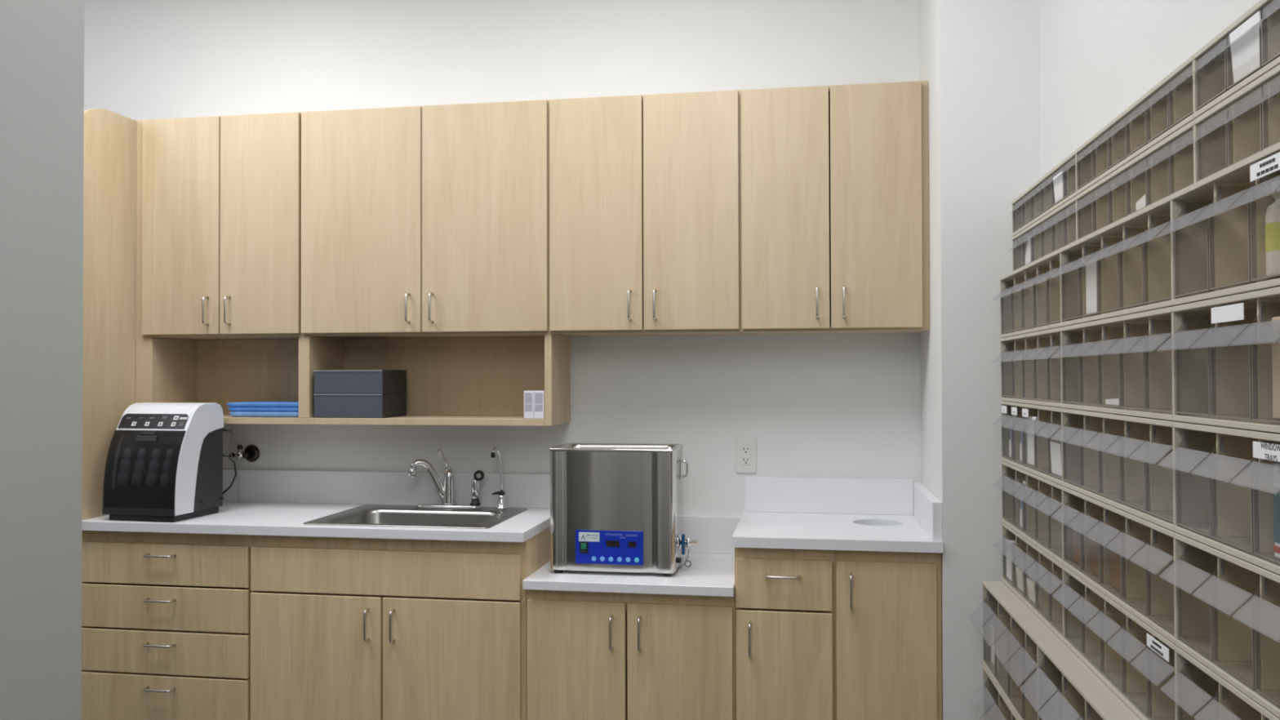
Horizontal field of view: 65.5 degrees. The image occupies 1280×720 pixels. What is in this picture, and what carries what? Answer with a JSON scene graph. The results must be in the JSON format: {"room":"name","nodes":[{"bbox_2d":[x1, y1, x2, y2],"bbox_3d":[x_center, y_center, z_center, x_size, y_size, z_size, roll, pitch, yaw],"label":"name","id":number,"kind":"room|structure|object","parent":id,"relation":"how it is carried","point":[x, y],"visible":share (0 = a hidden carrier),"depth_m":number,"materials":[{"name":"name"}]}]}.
{"room":"dental sterilization room","nodes":[
{"label":"dental sterilization room","id":0,"kind":"room"},
{"bbox_2d":[0,0,84,719],"bbox_3d":[-1.255,-0.040,0.283,0.120,2.900,2.900,0,-1,10],"label":"wall partition","id":1,"kind":"structure","parent":0,"point":[42,42],"depth_m":1.61,"materials":[{"name":"grey paint"}]},
{"bbox_2d":[84,0,921,516],"bbox_3d":[-1.076,0.005,3.813,4.250,2.900,0.120,0,-1,10],"label":"wall","id":2,"kind":"structure","parent":0,"point":[846,406],"depth_m":3.60,"materials":[{"name":"white paint"}]},
{"bbox_2d":[136,111,302,339],"bbox_3d":[-1.490,-0.477,3.664,0.649,0.791,0.323,0,-1,10],"label":"upper cabinet","id":3,"kind":"object","parent":2,"relation":"attached to","point":[219,218],"visible":0.95,"depth_m":3.54,"materials":[{"name":"brown wood"}]},
{"bbox_2d":[229,444,259,462],"bbox_3d":[-1.507,0.357,3.790,0.094,0.068,0.060,0,-1,10],"label":"shutoff valve","id":4,"kind":"object","parent":2,"relation":"attached to","point":[251,452],"visible":0.98,"depth_m":3.80,"materials":[{"name":"metal"}]},
{"bbox_2d":[230,423,239,502],"bbox_3d":[-1.543,0.385,3.778,0.033,0.309,0.040,0,-1,10],"label":"hose","id":5,"kind":"object","parent":4,"relation":"hanging from","point":[232,424],"visible":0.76,"depth_m":3.78,"materials":[{"name":"black rubber"}]},
{"bbox_2d":[135,333,570,426],"bbox_3d":[-1.039,0.072,3.606,1.551,0.310,0.271,0,-1,10],"label":"open shelf","id":6,"kind":"object","parent":2,"relation":"attached to","point":[472,380],"visible":0.74,"depth_m":3.67,"materials":[{"name":"brown wood"}]},
{"bbox_2d":[229,411,298,417],"bbox_3d":[-1.313,0.195,3.633,0.268,0.020,0.229,0,-1,10],"label":"pack","id":7,"kind":"object","parent":6,"relation":"on","point":[235,414],"visible":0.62,"depth_m":3.52},
{"bbox_2d":[227,407,298,412],"bbox_3d":[-1.316,0.177,3.634,0.274,0.015,0.229,0,-1,10],"label":"pack","id":8,"kind":"object","parent":7,"relation":"on","point":[232,409],"visible":0.6,"depth_m":3.52},
{"bbox_2d":[226,400,298,407],"bbox_3d":[-1.319,0.161,3.635,0.280,0.016,0.229,0,-1,10],"label":"pack","id":9,"kind":"object","parent":8,"relation":"on","point":[256,403],"visible":0.75,"depth_m":3.53},
{"bbox_2d":[313,392,407,417],"bbox_3d":[-1.000,0.161,3.571,0.258,0.083,0.212,0,-1,10],"label":"storage box","id":10,"kind":"object","parent":6,"relation":"on","point":[385,405],"visible":0.87,"depth_m":3.47,"materials":[{"name":"grey plastic"}]},
{"bbox_2d":[313,369,407,394],"bbox_3d":[-1.000,0.078,3.572,0.258,0.083,0.212,0,-1,10],"label":"storage box","id":11,"kind":"object","parent":10,"relation":"on","point":[326,381],"visible":1,"depth_m":3.47,"materials":[{"name":"grey plastic"}]},
{"bbox_2d":[524,391,533,418],"bbox_3d":[-0.370,0.152,3.392,0.034,0.094,0.069,0,-1,10],"label":"carton","id":12,"kind":"object","parent":6,"relation":"on","point":[528,395],"visible":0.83,"depth_m":3.36,"materials":[{"name":"white cardboard"}]},
{"bbox_2d":[533,391,544,418],"bbox_3d":[-0.335,0.152,3.386,0.036,0.094,0.069,0,-1,10],"label":"carton","id":13,"kind":"object","parent":6,"relation":"on","point":[539,396],"visible":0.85,"depth_m":3.35,"materials":[{"name":"white cardboard"}]},
{"bbox_2d":[222,469,550,508],"bbox_3d":[-1.023,0.478,3.727,1.538,0.122,0.019,0,-1,10],"label":"backsplash","id":14,"kind":"structure","parent":2,"relation":"attached to","point":[312,486],"depth_m":3.71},
{"bbox_2d":[301,99,554,338],"bbox_3d":[-0.728,-0.480,3.534,0.897,0.791,0.323,0,-1,10],"label":"upper cabinet","id":15,"kind":"object","parent":2,"relation":"attached to","point":[428,221],"visible":0.97,"depth_m":3.41,"materials":[{"name":"brown wood"}]},
{"bbox_2d":[549,89,745,336],"bbox_3d":[0.030,-0.484,3.405,0.641,0.791,0.323,0,-1,10],"label":"upper cabinet","id":16,"kind":"object","parent":2,"relation":"attached to","point":[645,189],"visible":0.98,"depth_m":3.28,"materials":[{"name":"brown wood"}]},
{"bbox_2d":[683,515,741,554],"bbox_3d":[0.051,0.616,3.542,0.644,0.129,0.019,0,-1,10],"label":"backsplash","id":17,"kind":"structure","parent":2,"relation":"attached to","point":[713,534],"depth_m":3.50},
{"bbox_2d":[735,436,755,473],"bbox_3d":[0.372,0.334,3.497,0.071,0.126,0.009,0,-1,10],"label":"wall outlet","id":18,"kind":"object","parent":2,"relation":"attached to","point":[745,446],"visible":1,"depth_m":3.49,"materials":[{"name":"white plastic"}]},
{"bbox_2d":[740,445,751,465],"bbox_3d":[0.371,0.334,3.494,0.035,0.068,0.004,0,-1,10],"label":"receptacle","id":19,"kind":"object","parent":18,"relation":"attached to","point":[745,451],"depth_m":3.49,"materials":[{"name":"white plastic"}]},
{"bbox_2d":[744,476,913,515],"bbox_3d":[0.649,0.469,3.442,0.572,0.121,0.019,0,-1,10],"label":"backsplash","id":20,"kind":"structure","parent":2,"relation":"attached to","point":[892,496],"depth_m":3.43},
{"bbox_2d":[739,80,929,334],"bbox_3d":[0.638,-0.487,3.302,0.593,0.791,0.323,0,-1,10],"label":"upper cabinet","id":21,"kind":"object","parent":2,"relation":"attached to","point":[834,199],"visible":1,"depth_m":3.17,"materials":[{"name":"brown wood"}]},
{"bbox_2d":[918,0,1039,719],"bbox_3d":[1.091,-0.009,3.165,0.340,2.900,0.670,0,-1,10],"label":"wall","id":22,"kind":"structure","parent":0,"point":[979,60],"depth_m":2.85,"materials":[{"name":"white paint"}]},
{"bbox_2d":[1038,0,1260,178],"bbox_3d":[1.015,-0.041,0.686,0.478,2.900,4.455,0,-1,10],"label":"wall","id":23,"kind":"structure","parent":0,"point":[1097,58],"depth_m":2.23,"materials":[{"name":"white paint"}]},
{"bbox_2d":[982,664,1018,719],"bbox_3d":[0.966,0.947,2.416,0.219,0.227,0.635,0,-1,9],"label":"bin","id":24,"kind":"object","parent":23,"relation":"attached to","point":[996,707],"visible":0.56,"depth_m":2.73,"materials":[{"name":"plastic"}]},
{"bbox_2d":[982,581,1063,719],"bbox_3d":[0.965,0.718,2.419,0.219,0.228,0.635,0,-1,9],"label":"bin","id":25,"kind":"object","parent":24,"relation":"on","point":[1020,628],"visible":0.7,"depth_m":2.42,"materials":[{"name":"plastic"}]},
{"bbox_2d":[991,624,998,671],"bbox_3d":[0.963,0.771,2.656,0.030,0.100,0.120,0,-1,9],"label":"box","id":26,"kind":"object","parent":25,"relation":"in","point":[992,625],"visible":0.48,"depth_m":2.68,"materials":[{"name":"white paper"}]},
{"bbox_2d":[1001,522,1063,640],"bbox_3d":[0.998,0.521,2.416,0.152,0.162,0.635,0,-1,9],"label":"bin","id":27,"kind":"object","parent":25,"relation":"on","point":[1046,571],"visible":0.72,"depth_m":2.36,"materials":[{"name":"plastic"}]},
{"bbox_2d":[1005,540,1016,581],"bbox_3d":[1.010,0.541,2.688,0.030,0.100,0.060,0,-1,9],"label":"box","id":28,"kind":"object","parent":27,"relation":"in","point":[1008,543],"visible":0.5,"depth_m":2.67,"materials":[{"name":"white paper"}]},
{"bbox_2d":[1015,566,1026,593],"bbox_3d":[0.977,0.561,2.545,0.017,0.056,0.070,0,-1,9],"label":"paper sheet","id":29,"kind":"object","parent":27,"relation":"in","point":[1019,570],"visible":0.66,"depth_m":2.54,"materials":[{"name":"white paper"}]},
{"bbox_2d":[1000,461,1062,564],"bbox_3d":[0.997,0.356,2.418,0.152,0.167,0.635,0,-1,9],"label":"bin","id":30,"kind":"object","parent":27,"relation":"on","point":[1044,529],"visible":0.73,"depth_m":2.36,"materials":[{"name":"beige plastic"}]},
{"bbox_2d":[1019,480,1026,527],"bbox_3d":[0.986,0.368,2.546,0.023,0.115,0.033,0,-1,9],"label":"tube","id":31,"kind":"object","parent":30,"relation":"in","point":[1024,482],"visible":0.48,"depth_m":2.54,"materials":[{"name":"white plastic"}]},
{"bbox_2d":[1000,400,1063,484],"bbox_3d":[0.997,0.189,2.420,0.152,0.164,0.635,0,-1,9],"label":"bin","id":32,"kind":"object","parent":30,"relation":"on","point":[1049,418],"visible":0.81,"depth_m":2.36,"materials":[{"name":"beige plastic"}]},
{"bbox_2d":[1008,414,1015,457],"bbox_3d":[1.005,0.202,2.672,0.023,0.115,0.033,0,-1,9],"label":"tube","id":33,"kind":"object","parent":32,"relation":"in","point":[1010,441],"visible":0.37,"depth_m":2.66,"materials":[{"name":"white plastic"}]},
{"bbox_2d":[1019,416,1026,461],"bbox_3d":[0.988,0.200,2.553,0.023,0.115,0.033,0,-1,9],"label":"tube","id":34,"kind":"object","parent":32,"relation":"in","point":[1020,443],"visible":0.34,"depth_m":2.54,"materials":[{"name":"white plastic"}]},
{"bbox_2d":[1000,327,1062,407],"bbox_3d":[0.997,0.021,2.422,0.152,0.171,0.635,0,-1,9],"label":"bin","id":35,"kind":"object","parent":32,"relation":"on","point":[1031,362],"visible":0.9,"depth_m":2.48,"materials":[{"name":"beige plastic"}]},
{"bbox_2d":[1000,248,1062,337],"bbox_3d":[0.996,-0.149,2.424,0.152,0.166,0.635,0,-1,9],"label":"bin","id":36,"kind":"object","parent":35,"relation":"on","point":[1030,302],"visible":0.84,"depth_m":2.49,"materials":[{"name":"beige plastic"}]},
{"bbox_2d":[1012,196,1076,271],"bbox_3d":[1.019,-0.290,2.422,0.105,0.107,0.635,0,-1,9],"label":"bin","id":37,"kind":"object","parent":36,"relation":"on","point":[1057,229],"visible":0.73,"depth_m":2.42,"materials":[{"name":"plastic"}]},
{"bbox_2d":[1025,235,1031,264],"bbox_3d":[1.008,-0.284,2.582,0.002,0.070,0.070,0,-1,9],"label":"paper sheet","id":38,"kind":"object","parent":37,"relation":"in","point":[1028,256],"visible":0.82,"depth_m":2.58,"materials":[{"name":"white paper"}]},
{"bbox_2d":[1011,150,1076,236],"bbox_3d":[1.019,-0.394,2.424,0.105,0.097,0.635,0,-1,9],"label":"bin","id":39,"kind":"object","parent":37,"relation":"on","point":[1037,201],"visible":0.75,"depth_m":2.43,"materials":[{"name":"beige plastic"}]},
{"bbox_2d":[1053,171,1062,202],"bbox_3d":[0.955,-0.393,2.269,0.008,0.060,0.075,0,-1,9],"label":"paper sheet","id":40,"kind":"object","parent":39,"relation":"in","point":[1057,180],"visible":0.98,"depth_m":2.27,"materials":[{"name":"white paper"}]},
{"bbox_2d":[1026,415,1038,466],"bbox_3d":[0.963,0.197,2.425,0.020,0.118,0.085,0,-1,9],"label":"box","id":41,"kind":"object","parent":32,"relation":"in","point":[1030,435],"visible":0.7,"depth_m":2.42,"materials":[{"name":"white cardboard"}]},
{"bbox_2d":[1049,441,1062,476],"bbox_3d":[0.915,0.217,2.188,0.006,0.070,0.085,0,-1,9],"label":"paper sheet","id":42,"kind":"object","parent":32,"relation":"in","point":[1055,448],"visible":0.82,"depth_m":2.18,"materials":[{"name":"white paper"}]},
{"bbox_2d":[1026,577,1039,604],"bbox_3d":[0.957,0.562,2.421,0.018,0.051,0.075,0,-1,9],"label":"paper sheet","id":43,"kind":"object","parent":27,"relation":"in","point":[1030,582],"visible":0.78,"depth_m":2.41,"materials":[{"name":"white paper"}]},
{"bbox_2d":[1036,641,1141,719],"bbox_3d":[0.866,0.707,1.790,0.219,0.229,0.635,0,-1,9],"label":"bin","id":44,"kind":"object","parent":23,"relation":"attached to","point":[1068,689],"visible":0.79,"depth_m":1.95,"materials":[{"name":"beige plastic"}]},
{"bbox_2d":[1062,565,1176,719],"bbox_3d":[0.899,0.511,1.788,0.152,0.162,0.635,0,-1,9],"label":"bin","id":45,"kind":"object","parent":44,"relation":"on","point":[1135,660],"visible":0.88,"depth_m":1.77,"materials":[{"name":"beige plastic"}]},
{"bbox_2d":[1062,485,1175,644],"bbox_3d":[0.898,0.345,1.790,0.152,0.167,0.635,0,-1,9],"label":"bin","id":46,"kind":"object","parent":45,"relation":"on","point":[1150,596],"visible":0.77,"depth_m":1.73,"materials":[{"name":"beige plastic"}]},
{"bbox_2d":[1071,523,1084,566],"bbox_3d":[0.924,0.380,2.039,0.050,0.075,0.095,0,-1,9],"label":"box","id":47,"kind":"object","parent":46,"relation":"in","point":[1076,527],"visible":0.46,"depth_m":2.05,"materials":[{"name":"brown cardboard"}]},
{"bbox_2d":[1088,529,1104,579],"bbox_3d":[0.905,0.375,1.915,0.050,0.080,0.100,0,-1,9],"label":"box","id":48,"kind":"object","parent":46,"relation":"in","point":[1093,535],"visible":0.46,"depth_m":1.93,"materials":[{"name":"brown cardboard"}]},
{"bbox_2d":[1108,546,1126,594],"bbox_3d":[0.885,0.378,1.791,0.050,0.070,0.100,0,-1,9],"label":"box","id":49,"kind":"object","parent":46,"relation":"in","point":[1113,551],"visible":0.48,"depth_m":1.81,"materials":[{"name":"brown cardboard"}]},
{"bbox_2d":[1061,408,1181,531],"bbox_3d":[0.898,0.179,1.792,0.152,0.164,0.635,0,-1,9],"label":"bin","id":50,"kind":"object","parent":46,"relation":"on","point":[1123,462],"visible":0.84,"depth_m":1.74,"materials":[{"name":"plastic"}]},
{"bbox_2d":[1060,306,1173,420],"bbox_3d":[0.897,0.010,1.794,0.152,0.171,0.635,0,-1,9],"label":"bin","id":51,"kind":"object","parent":50,"relation":"on","point":[1128,358],"visible":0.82,"depth_m":1.74,"materials":[{"name":"beige plastic"}]},
{"bbox_2d":[1105,398,1119,404],"bbox_3d":[0.852,0.059,1.790,0.002,0.042,0.095,0,-1,9],"label":"paper sheet","id":52,"kind":"object","parent":51,"relation":"in","point":[1116,401],"visible":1,"depth_m":1.79,"materials":[{"name":"white paper"}]},
{"bbox_2d":[1059,195,1177,326],"bbox_3d":[0.897,-0.159,1.796,0.152,0.166,0.635,0,-1,9],"label":"bin","id":53,"kind":"object","parent":51,"relation":"on","point":[1135,251],"visible":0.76,"depth_m":1.74,"materials":[{"name":"beige plastic"}]},
{"bbox_2d":[1085,256,1102,314],"bbox_3d":[0.876,-0.142,1.916,0.012,0.105,0.085,0,-1,9],"label":"box","id":54,"kind":"object","parent":53,"relation":"in","point":[1091,265],"visible":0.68,"depth_m":1.92,"materials":[{"name":"beige cardboard"}]},
{"bbox_2d":[1075,120,1195,240],"bbox_3d":[0.920,-0.301,1.794,0.105,0.107,0.635,0,-1,9],"label":"bin","id":55,"kind":"object","parent":53,"relation":"on","point":[1171,169],"visible":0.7,"depth_m":1.79,"materials":[{"name":"plastic"}]},
{"bbox_2d":[1075,54,1195,195],"bbox_3d":[0.920,-0.404,1.796,0.105,0.097,0.635,0,-1,9],"label":"bin","id":56,"kind":"object","parent":55,"relation":"on","point":[1167,107],"visible":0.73,"depth_m":1.78,"materials":[{"name":"beige plastic"}]},
{"bbox_2d":[1135,161,1148,210],"bbox_3d":[0.874,-0.301,1.733,0.003,0.075,0.060,0,-1,9],"label":"paper sheet","id":57,"kind":"object","parent":55,"relation":"in","point":[1140,203],"visible":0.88,"depth_m":1.73,"materials":[{"name":"white paper"}]},
{"bbox_2d":[1174,645,1279,719],"bbox_3d":[0.800,0.500,1.159,0.152,0.162,0.635,0,-1,9],"label":"bin","id":58,"kind":"object","parent":23,"relation":"attached to","point":[1202,694],"visible":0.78,"depth_m":1.47,"materials":[{"name":"plastic"}]},
{"bbox_2d":[1173,532,1279,718],"bbox_3d":[0.799,0.335,1.162,0.152,0.167,0.635,0,-1,9],"label":"bin","id":59,"kind":"object","parent":58,"relation":"on","point":[1228,606],"visible":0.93,"depth_m":1.35,"materials":[{"name":"plastic"}]},
{"bbox_2d":[1173,422,1279,574],"bbox_3d":[0.799,0.169,1.164,0.152,0.164,0.635,0,-1,9],"label":"bin","id":60,"kind":"object","parent":59,"relation":"on","point":[1224,477],"visible":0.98,"depth_m":1.35,"materials":[{"name":"beige plastic"}]},
{"bbox_2d":[1171,286,1279,433],"bbox_3d":[0.798,0.000,1.166,0.152,0.171,0.635,0,-1,9],"label":"bin","id":61,"kind":"object","parent":60,"relation":"on","point":[1223,364],"visible":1,"depth_m":1.35,"materials":[{"name":"plastic"}]},
{"bbox_2d":[1170,142,1279,305],"bbox_3d":[0.798,-0.170,1.168,0.152,0.166,0.635,0,-1,9],"label":"bin","id":62,"kind":"object","parent":61,"relation":"on","point":[1218,221],"visible":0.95,"depth_m":1.36,"materials":[{"name":"plastic"}]},
{"bbox_2d":[1193,64,1279,182],"bbox_3d":[0.821,-0.311,1.166,0.105,0.107,0.635,0,-1,9],"label":"bin","id":63,"kind":"object","parent":62,"relation":"on","point":[1246,123],"visible":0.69,"depth_m":1.38,"materials":[{"name":"plastic"}]},
{"bbox_2d":[1193,0,1279,118],"bbox_3d":[0.821,-0.414,1.167,0.105,0.097,0.635,0,-1,9],"label":"bin","id":64,"kind":"object","parent":63,"relation":"on","point":[1214,82],"visible":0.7,"depth_m":1.38,"materials":[{"name":"beige plastic"}]},
{"bbox_2d":[1229,11,1261,83],"bbox_3d":[0.806,-0.413,1.322,0.008,0.070,0.088,0,-1,9],"label":"paper sheet","id":65,"kind":"object","parent":64,"relation":"in","point":[1244,40],"visible":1,"depth_m":1.32,"materials":[{"name":"white paper"}]},
{"bbox_2d":[1265,180,1279,277],"bbox_3d":[0.781,-0.159,1.203,0.043,0.115,0.044,0,-1,9],"label":"dropper bottle","id":66,"kind":"object","parent":62,"relation":"in","point":[1272,216],"visible":0.94,"depth_m":1.20,"materials":[{"name":"white plastic"}]},
{"bbox_2d":[1271,316,1279,419],"bbox_3d":[0.770,0.009,1.157,0.030,0.122,0.080,0,-1,9],"label":"box","id":67,"kind":"object","parent":61,"relation":"in","point":[1275,321],"visible":1,"depth_m":1.19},
{"bbox_2d":[1272,462,1279,558],"bbox_3d":[0.773,0.179,1.151,0.040,0.112,0.081,0,-1,9],"label":"box","id":68,"kind":"object","parent":60,"relation":"in","point":[1276,489],"visible":1,"depth_m":1.19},
{"bbox_3d":[-1.205,1.473,1.281,5.070,0.100,5.120,0,-1,10],"label":"floor","id":69,"kind":"structure","parent":0,"visible":0},
{"bbox_2d":[80,530,252,719],"bbox_3d":[-1.533,1.011,3.526,0.624,0.883,0.573,0,-1,10],"label":"base cabinet","id":70,"kind":"object","parent":69,"relation":"on","point":[166,617],"visible":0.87,"depth_m":3.28,"materials":[{"name":"brown wood"}]},
{"bbox_2d":[249,526,550,719],"bbox_3d":[-0.769,1.007,3.396,0.924,0.883,0.573,0,-1,10],"label":"base cabinet","id":71,"kind":"object","parent":69,"relation":"on","point":[342,628],"visible":0.94,"depth_m":3.15,"materials":[{"name":"brown wood"}]},
{"bbox_2d":[81,469,550,542],"bbox_3d":[-1.078,0.490,3.461,1.558,0.152,0.560,0,-1,10],"label":"countertop","id":72,"kind":"structure","parent":71,"relation":"on","point":[271,502],"depth_m":3.62,"materials":[{"name":"white laminate"}]},
{"bbox_2d":[81,108,137,519],"bbox_3d":[-1.842,-0.165,3.579,0.020,1.408,0.598,0,-1,10],"label":"end panel","id":73,"kind":"object","parent":72,"relation":"on","point":[110,138],"visible":0.36,"depth_m":3.46,"materials":[{"name":"brown wood"}]},
{"bbox_2d":[102,402,236,522],"bbox_3d":[-1.615,0.343,3.434,0.308,0.388,0.293,0,-1,13],"label":"countertop appliance","id":74,"kind":"object","parent":72,"relation":"on","point":[165,460],"visible":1,"depth_m":3.35,"materials":[{"name":"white plastic"}]},
{"bbox_2d":[303,504,528,528],"bbox_3d":[-0.749,0.609,3.405,0.631,0.160,0.470,0,-1,10],"label":"sink","id":75,"kind":"object","parent":72,"relation":"in","point":[371,515],"visible":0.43,"depth_m":3.52,"materials":[{"name":"metal"}]},
{"bbox_2d":[408,448,481,508],"bbox_3d":[-0.698,0.426,3.570,0.248,0.210,0.102,0,-1,10],"label":"faucet","id":76,"kind":"object","parent":72,"relation":"on","point":[446,491],"visible":1,"depth_m":3.57,"materials":[{"name":"silver metal"}]},
{"bbox_2d":[470,470,484,505],"bbox_3d":[-0.583,0.458,3.575,0.054,0.124,0.039,0,-1,10],"label":"sprayer","id":77,"kind":"object","parent":76,"relation":"on","point":[478,475],"visible":1,"depth_m":3.56,"materials":[{"name":"silver plastic"}]},
{"bbox_2d":[491,446,507,509],"bbox_3d":[-0.507,0.419,3.550,0.072,0.223,0.040,1,-1,-42],"label":"tap","id":78,"kind":"object","parent":72,"relation":"on","point":[501,498],"visible":1,"depth_m":3.55,"materials":[{"name":"silver metal"}]},
{"bbox_2d":[526,589,735,719],"bbox_3d":[0.005,1.076,3.263,0.644,0.739,0.573,0,-1,10],"label":"base cabinet","id":79,"kind":"object","parent":69,"relation":"on","point":[591,655],"visible":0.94,"depth_m":3.02,"materials":[{"name":"brown wood"}]},
{"bbox_2d":[522,515,741,596],"bbox_3d":[0.005,0.627,3.275,0.646,0.158,0.560,0,-1,10],"label":"countertop","id":80,"kind":"structure","parent":79,"relation":"on","point":[711,572],"depth_m":3.11,"materials":[{"name":"white laminate"}]},
{"bbox_2d":[549,443,697,576],"bbox_3d":[-0.043,0.478,3.228,0.460,0.397,0.238,0,-1,10],"label":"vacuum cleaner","id":81,"kind":"object","parent":80,"relation":"on","point":[615,507],"visible":1,"depth_m":3.12,"materials":[{"name":"silver metal"}]},
{"bbox_2d":[579,542,588,552],"bbox_3d":[-0.177,0.590,3.131,0.027,0.035,0.004,0,-1,10],"label":"rocker switch","id":82,"kind":"object","parent":81,"relation":"attached to","point":[584,546],"depth_m":3.13,"materials":[{"name":"green plastic"}]},
{"bbox_2d":[734,546,834,719],"bbox_3d":[0.468,1.000,3.185,0.292,0.886,0.573,0,-1,10],"label":"base cabinet","id":83,"kind":"object","parent":69,"relation":"on","point":[784,597],"visible":0.91,"depth_m":2.94,"materials":[{"name":"brown wood"}]},
{"bbox_2d":[732,476,942,552],"bbox_3d":[0.616,0.480,3.173,0.603,0.152,0.560,0,-1,10],"label":"countertop","id":84,"kind":"structure","parent":83,"relation":"on","point":[780,512],"depth_m":3.31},
{"bbox_2d":[853,519,902,525],"bbox_3d":[0.769,0.607,3.223,0.155,0.160,0.139,0,-1,10],"label":"chute","id":85,"kind":"object","parent":84,"relation":"in","point":[868,522],"visible":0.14,"depth_m":3.29,"materials":[{"name":"white plastic"}]},
{"bbox_2d":[833,550,942,719],"bbox_3d":[0.763,0.999,3.135,0.304,0.886,0.573,0,-1,10],"label":"base cabinet","id":86,"kind":"object","parent":69,"relation":"on","point":[888,658],"visible":0.89,"depth_m":2.89,"materials":[{"name":"brown wood"}]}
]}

